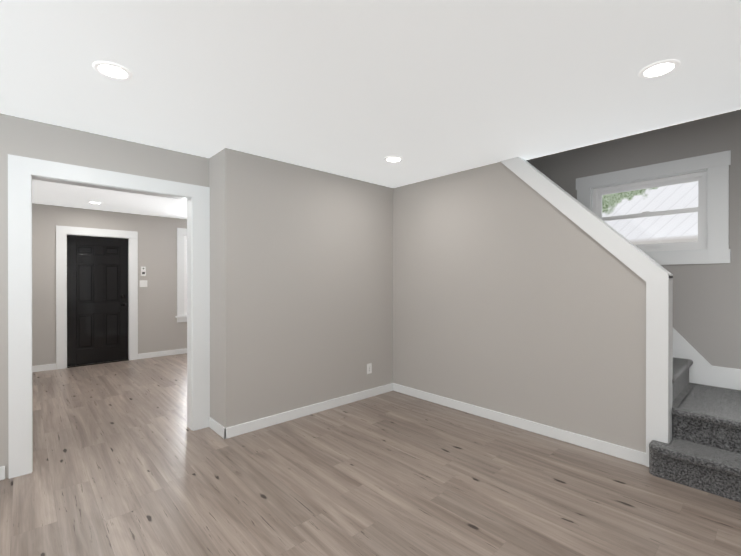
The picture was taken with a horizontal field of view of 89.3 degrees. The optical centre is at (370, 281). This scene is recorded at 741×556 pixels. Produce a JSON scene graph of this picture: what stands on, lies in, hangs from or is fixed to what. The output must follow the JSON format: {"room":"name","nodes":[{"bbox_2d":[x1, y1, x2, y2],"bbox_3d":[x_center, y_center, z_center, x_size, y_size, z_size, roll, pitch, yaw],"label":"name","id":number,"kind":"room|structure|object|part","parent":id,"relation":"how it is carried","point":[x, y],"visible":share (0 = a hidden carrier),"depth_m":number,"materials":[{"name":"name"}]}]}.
{"room":"empty living room","nodes":[
{"label":"empty living room","id":0,"kind":"room"},
{"bbox_2d":[0,113,208,478],"bbox_3d":[-3.183,0.105,1.911,4.565,2.440,0.120,0,0,-43],"label":"wall","id":1,"kind":"structure","parent":0,"point":[22,137],"depth_m":2.71,"materials":[{"name":"grey paint"}]},
{"bbox_2d":[0,466,4,479],"bbox_3d":[-3.615,1.282,1.420,3.199,0.090,0.014,0,0,-43],"label":"baseboard","id":2,"kind":"structure","parent":1,"relation":"attached to","point":[2,469],"depth_m":2.50,"materials":[{"name":"white wood"}]},
{"bbox_2d":[8,154,209,478],"bbox_3d":[-1.994,0.237,3.014,1.317,2.172,0.160,0,0,-43],"label":"door frame","id":3,"kind":"structure","parent":1,"relation":"attached to","point":[21,170],"depth_m":2.67,"materials":[{"name":"white wood"}]},
{"bbox_2d":[32,203,186,365],"bbox_3d":[-4.056,0.095,6.258,3.740,2.440,0.120,0,0,-43],"label":"wall","id":4,"kind":"structure","parent":0,"point":[160,328],"depth_m":6.32,"materials":[{"name":"grey paint"}]},
{"bbox_2d":[32,363,55,371],"bbox_3d":[-4.977,1.272,5.314,0.803,0.090,0.014,0,0,-43],"label":"baseboard","id":5,"kind":"structure","parent":4,"relation":"attached to","point":[46,367],"depth_m":5.49,"materials":[{"name":"white wood"}]},
{"bbox_2d":[56,225,137,369],"bbox_3d":[-4.335,0.243,5.985,1.050,2.145,0.140,0,0,-43],"label":"door frame","id":6,"kind":"structure","parent":4,"relation":"attached to","point":[61,326],"depth_m":5.77,"materials":[{"name":"white wood"}]},
{"bbox_2d":[67,235,127,365],"bbox_3d":[-4.335,0.297,5.985,0.796,2.000,0.044,0,0,-43],"label":"door","id":7,"kind":"structure","parent":4,"relation":"in","point":[97,288],"depth_m":5.95,"materials":[{"name":"black wood"}]},
{"bbox_2d":[67,359,128,367],"bbox_3d":[-4.344,1.307,5.997,0.820,0.016,0.115,0,0,-43],"label":"door threshold sill","id":8,"kind":"structure","parent":4,"relation":"attached to","point":[97,363],"depth_m":5.93,"materials":[{"name":"brown metal"}]},
{"bbox_2d":[141,267,145,275],"bbox_3d":[-3.846,-0.166,6.350,0.070,0.160,0.030,0,0,-43],"label":"doorbell","id":9,"kind":"object","parent":4,"relation":"attached to","point":[143,271],"visible":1,"depth_m":6.34,"materials":[{"name":"white plastic"}]},
{"bbox_2d":[140,280,146,286],"bbox_3d":[-3.849,0.044,6.362,0.116,0.116,0.009,0,0,-43],"label":"switch plate","id":10,"kind":"object","parent":4,"relation":"attached to","point":[143,283],"visible":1,"depth_m":6.36,"materials":[{"name":"white plastic"}]},
{"bbox_2d":[138,348,186,358],"bbox_3d":[-3.326,1.268,6.847,1.593,0.090,0.014,0,0,-43],"label":"baseboard","id":11,"kind":"structure","parent":4,"relation":"attached to","point":[178,351],"depth_m":6.54,"materials":[{"name":"white wood"}]},
{"bbox_2d":[175,228,186,322],"bbox_3d":[-3.134,-0.107,7.078,1.034,1.694,0.168,0,0,-43],"label":"window","id":12,"kind":"structure","parent":4,"relation":"in","point":[185,275],"depth_m":6.76,"materials":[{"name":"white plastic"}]},
{"bbox_3d":[-3.168,-0.105,7.116,0.669,1.384,0.046,0,0,-43],"label":"sash","id":13,"kind":"part","parent":12,"relation":"part of","materials":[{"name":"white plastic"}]},
{"bbox_2d":[209,148,392,427],"bbox_3d":[-0.595,0.100,4.061,2.155,2.440,0.490,0,0,-43],"label":"wall","id":14,"kind":"structure","parent":0,"point":[301,286],"depth_m":3.59,"materials":[{"name":"grey paint"}]},
{"bbox_2d":[209,417,222,434],"bbox_3d":[-1.349,1.277,3.282,0.014,0.090,0.329,0,0,-43],"label":"baseboard","id":15,"kind":"structure","parent":14,"relation":"attached to","point":[214,425],"depth_m":3.30,"materials":[{"name":"white wood"}]},
{"bbox_2d":[220,383,391,438],"bbox_3d":[-0.482,1.276,3.822,2.019,0.090,0.017,0,0,-43],"label":"baseboard","id":16,"kind":"structure","parent":14,"relation":"attached to","point":[250,426],"depth_m":3.62,"materials":[{"name":"white wood"}]},
{"bbox_2d":[367,363,371,373],"bbox_3d":[-0.013,0.995,4.263,0.072,0.116,0.010,0,0,-43],"label":"electrical outlet plate","id":17,"kind":"object","parent":14,"relation":"attached to","point":[369,368],"visible":1,"depth_m":4.26,"materials":[{"name":"white plastic"}]},
{"bbox_2d":[0,353,740,555],"bbox_3d":[-1.187,1.385,2.068,8.100,0.120,10.370,0,0,-43],"label":"floor","id":18,"kind":"structure","parent":0,"point":[127,461],"depth_m":2.40,"materials":[{"name":"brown wood"}]},
{"bbox_2d":[649,357,740,502],"bbox_3d":[2.003,-0.043,3.324,1.231,2.730,3.305,0,0,-43],"label":"stairs","id":19,"kind":"structure","parent":18,"relation":"on","point":[701,451],"depth_m":2.51,"materials":[{"name":"grey carpet"}]},
{"bbox_2d":[0,0,740,218],"bbox_3d":[-1.187,-1.255,2.061,8.100,0.280,10.370,0,0,-43],"label":"ceiling","id":20,"kind":"structure","parent":0,"point":[361,90],"depth_m":2.05,"materials":[{"name":"white paint"}]},
{"bbox_2d":[88,201,102,203],"bbox_3d":[-3.934,-1.119,5.358,0.176,0.008,0.176,0,0,-43],"label":"recessed light","id":21,"kind":"object","parent":20,"relation":"in","point":[93,202],"visible":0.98,"depth_m":5.34,"materials":[{"name":"white plastic"}]},
{"bbox_2d":[92,61,132,79],"bbox_3d":[-1.363,-1.111,1.987,0.176,0.008,0.176,0,0,-43],"label":"recessed light","id":22,"kind":"object","parent":20,"relation":"in","point":[111,70],"visible":1,"depth_m":1.98,"materials":[{"name":"white plastic"}]},
{"bbox_2d":[384,156,402,162],"bbox_3d":[0.212,-1.114,3.436,0.176,0.008,0.176,0,0,-43],"label":"recessed light","id":23,"kind":"object","parent":20,"relation":"in","point":[392,159],"visible":0.98,"depth_m":3.43,"materials":[{"name":"white plastic"}]},
{"bbox_2d":[638,59,680,78],"bbox_3d":[1.516,-1.111,1.972,0.176,0.008,0.176,0,0,-43],"label":"recessed light","id":24,"kind":"object","parent":20,"relation":"in","point":[658,69],"visible":0.98,"depth_m":1.96,"materials":[{"name":"white plastic"}]},
{"bbox_2d":[393,162,645,452],"bbox_3d":[1.209,0.101,3.614,0.120,2.440,2.620,0,0,-43],"label":"wall","id":25,"kind":"structure","parent":0,"point":[514,294],"depth_m":3.42,"materials":[{"name":"grey paint"}]},
{"bbox_2d":[392,383,645,465],"bbox_3d":[1.123,1.276,3.611,0.014,0.090,2.512,0,0,-43],"label":"baseboard","id":26,"kind":"structure","parent":25,"relation":"attached to","point":[625,453],"depth_m":3.27,"materials":[{"name":"white wood"}]},
{"bbox_2d":[500,157,672,466],"bbox_3d":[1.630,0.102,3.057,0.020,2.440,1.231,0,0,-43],"label":"trim","id":27,"kind":"structure","parent":25,"relation":"attached to","point":[653,277],"depth_m":2.67,"materials":[{"name":"white wood"}]},
{"bbox_2d":[526,108,740,159],"bbox_3d":[1.765,-1.121,3.103,0.012,0.013,3.320,0,0,-43],"label":"trim","id":28,"kind":"structure","parent":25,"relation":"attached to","point":[639,132],"depth_m":2.80,"materials":[{"name":"white wood"}]},
{"bbox_2d":[665,276,672,443],"bbox_3d":[2.107,0.643,2.649,0.160,1.360,0.018,0,0,-43],"label":"trim","id":29,"kind":"structure","parent":25,"relation":"attached to","point":[668,351],"depth_m":2.60,"materials":[{"name":"white wood"}]},
{"bbox_2d":[526,109,740,390],"bbox_3d":[2.402,-1.179,3.913,0.120,5.000,4.000,0,0,-43],"label":"wall","id":30,"kind":"structure","parent":0,"point":[707,312],"depth_m":3.30,"materials":[{"name":"grey paint"}]},
{"bbox_2d":[576,150,730,264],"bbox_3d":[2.654,-0.624,3.624,0.142,0.944,1.198,0,0,-43],"label":"window","id":31,"kind":"structure","parent":30,"relation":"in","point":[700,209],"depth_m":3.39,"materials":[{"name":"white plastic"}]},
{"bbox_3d":[2.683,-0.630,3.650,0.029,0.546,0.768,0,0,-43],"label":"glass","id":32,"kind":"part","parent":31,"relation":"part of","materials":[{"name":"clear glass"}]},
{"bbox_2d":[673,328,740,389],"bbox_3d":[2.478,-0.530,3.733,0.016,2.861,3.270,0,0,-43],"label":"skirt","id":33,"kind":"object","parent":30,"relation":"attached to","point":[703,370],"visible":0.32,"depth_m":3.27,"materials":[{"name":"white wood"}]},
{"label":"outside","id":34,"kind":"structure","parent":0,"visible":0},
{"bbox_2d":[602,181,697,244],"bbox_3d":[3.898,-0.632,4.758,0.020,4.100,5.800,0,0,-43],"label":"window pane","id":35,"kind":"structure","parent":34,"point":[692,190],"depth_m":4.91,"materials":[{"name":"clear glass"}]}
]}

